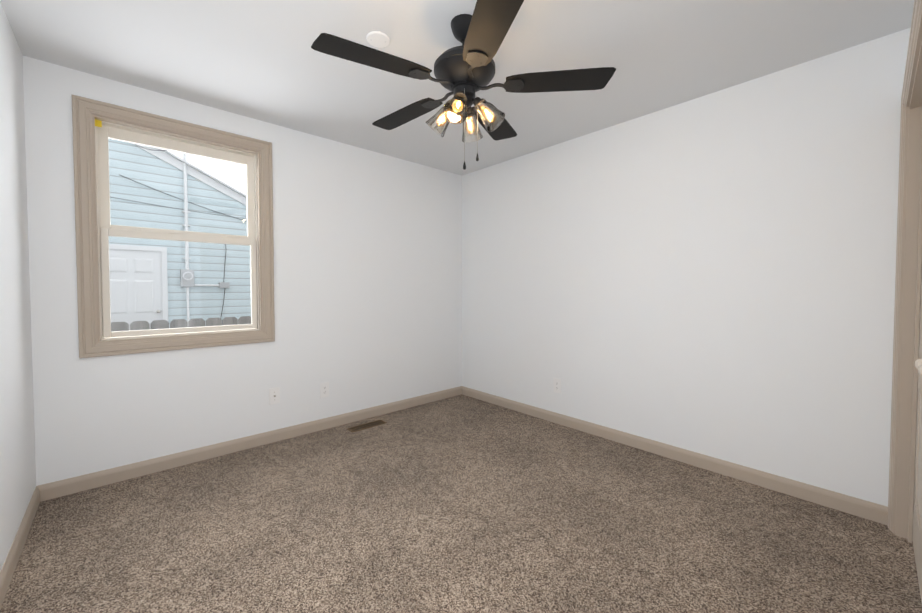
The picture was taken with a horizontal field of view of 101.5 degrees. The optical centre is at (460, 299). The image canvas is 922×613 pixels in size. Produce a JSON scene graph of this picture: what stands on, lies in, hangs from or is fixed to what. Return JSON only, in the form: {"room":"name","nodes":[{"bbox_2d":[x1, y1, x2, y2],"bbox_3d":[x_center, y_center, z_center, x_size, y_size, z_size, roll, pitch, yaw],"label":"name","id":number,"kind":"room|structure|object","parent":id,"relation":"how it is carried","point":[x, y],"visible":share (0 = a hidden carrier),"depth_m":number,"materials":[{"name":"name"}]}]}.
{"room":"empty bedroom","nodes":[
{"label":"empty bedroom","id":0,"kind":"room"},
{"bbox_2d":[0,2,35,570],"bbox_3d":[-1.335,-0.058,0.828,0.140,2.440,3.200,-1,2,-42],"label":"wall","id":1,"kind":"structure","parent":0,"point":[17,464],"depth_m":1.75,"materials":[{"name":"white paint"}]},
{"bbox_2d":[0,484,43,607],"bbox_3d":[-1.278,1.115,0.912,0.013,0.090,3.200,-1,2,-42],"label":"baseboard","id":2,"kind":"structure","parent":1,"relation":"attached to","point":[6,573],"depth_m":1.67,"materials":[{"name":"beige wood"}]},
{"bbox_2d":[23,56,461,485],"bbox_3d":[-1.221,-0.124,3.186,3.480,2.440,0.140,-1,2,-42],"label":"wall","id":3,"kind":"structure","parent":0,"point":[367,278],"depth_m":2.93,"materials":[{"name":"white paint"}]},
{"bbox_2d":[72,95,274,357],"bbox_3d":[-1.870,-0.422,2.568,1.056,1.506,0.159,-1,2,-42],"label":"window unit","id":4,"kind":"structure","parent":3,"relation":"in","point":[104,131],"depth_m":2.44,"materials":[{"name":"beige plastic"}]},
{"bbox_2d":[38,387,459,500],"bbox_3d":[-1.159,1.052,3.173,3.170,0.090,0.013,-1,2,-42],"label":"baseboard","id":5,"kind":"structure","parent":3,"relation":"attached to","point":[56,489],"depth_m":2.66,"materials":[{"name":"beige wood"}]},
{"bbox_2d":[269,387,279,404],"bbox_3d":[-1.438,0.748,2.907,0.078,0.127,0.017,-1,2,-42],"label":"outlet plate","id":6,"kind":"object","parent":3,"relation":"attached to","point":[274,395],"visible":1,"depth_m":2.91,"materials":[{"name":"white plastic"}]},
{"bbox_2d":[320,382,328,397],"bbox_3d":[-1.151,0.764,3.175,0.078,0.127,0.007,-1,2,-42],"label":"duplex electrical outlet","id":7,"kind":"object","parent":3,"relation":"attached to","point":[324,389],"visible":1,"depth_m":3.17,"materials":[{"name":"white plastic"}]},
{"bbox_2d":[0,0,913,174],"bbox_3d":[-0.099,-1.359,1.915,3.480,0.100,3.480,-1,2,-42],"label":"ceiling","id":8,"kind":"structure","parent":0,"point":[262,60],"depth_m":1.99,"materials":[{"name":"white paint"}]},
{"bbox_2d":[366,31,389,47],"bbox_3d":[-0.416,-1.304,1.893,0.116,0.010,0.116,-1,2,-42],"label":"ceiling detector","id":9,"kind":"object","parent":8,"relation":"attached to","point":[378,39],"visible":1,"depth_m":1.88,"materials":[{"name":"white plastic"}]},
{"bbox_2d":[311,0,615,169],"bbox_3d":[-0.015,-0.954,1.820,1.303,0.705,1.281,-1,2,-42],"label":"ceiling fan","id":10,"kind":"object","parent":8,"relation":"hanging from","point":[464,72],"visible":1,"depth_m":1.71,"materials":[{"name":"black metal"}]},
{"bbox_2d":[0,394,921,612],"bbox_3d":[-0.099,1.180,1.986,3.480,0.100,3.480,-1,2,-42],"label":"floor","id":11,"kind":"structure","parent":0,"point":[461,503],"depth_m":1.80,"materials":[{"name":"carpet"}]},
{"bbox_2d":[347,419,386,431],"bbox_3d":[-0.810,1.092,3.252,0.330,0.006,0.105,-1,2,-42],"label":"air vent register","id":12,"kind":"object","parent":11,"relation":"on","point":[365,425],"visible":1,"depth_m":3.25,"materials":[{"name":"brown metal"}]},
{"bbox_2d":[462,28,910,506],"bbox_3d":[1.138,-0.121,3.073,0.140,2.440,3.200,-1,2,-42],"label":"wall","id":13,"kind":"structure","parent":0,"point":[713,274],"depth_m":2.40,"materials":[{"name":"white paint"}]},
{"bbox_2d":[553,378,560,393],"bbox_3d":[0.847,0.761,3.308,0.007,0.127,0.078,-1,2,-42],"label":"duplex electrical outlet","id":14,"kind":"object","parent":13,"relation":"attached to","point":[557,386],"visible":1,"depth_m":3.30,"materials":[{"name":"white plastic"}]},
{"bbox_2d":[460,386,887,524],"bbox_3d":[1.085,1.055,3.051,0.013,0.090,3.150,-1,2,-42],"label":"baseboard","id":15,"kind":"structure","parent":13,"relation":"attached to","point":[871,511],"depth_m":2.44,"materials":[{"name":"beige wood"}]},
{"bbox_3d":[1.024,-0.055,0.714,3.480,2.440,0.140,-1,2,-42],"label":"wall","id":16,"kind":"structure","parent":0,"visible":0},
{"bbox_2d":[888,0,921,542],"bbox_3d":[1.468,0.094,1.138,1.976,2.118,0.164,-1,2,-42],"label":"door frame","id":17,"kind":"structure","parent":16,"relation":"attached to","point":[905,369],"depth_m":1.77,"materials":[{"name":"beige wood"}]},
{"bbox_2d":[912,266,921,601],"bbox_3d":[1.458,0.137,1.149,1.775,2.007,0.084,-1,2,-42],"label":"door","id":18,"kind":"structure","parent":16,"relation":"in","point":[917,526],"depth_m":1.63,"materials":[{"name":"beige paint"}]},
{"label":"outside","id":19,"kind":"structure","parent":0,"visible":0},
{"bbox_2d":[108,138,250,331],"bbox_3d":[-4.328,-1.335,6.425,15.000,7.280,8.840,-1,2,-42],"label":"house","id":20,"kind":"structure","parent":19,"point":[190,307],"depth_m":6.79,"materials":[{"name":"blue"}]}
]}

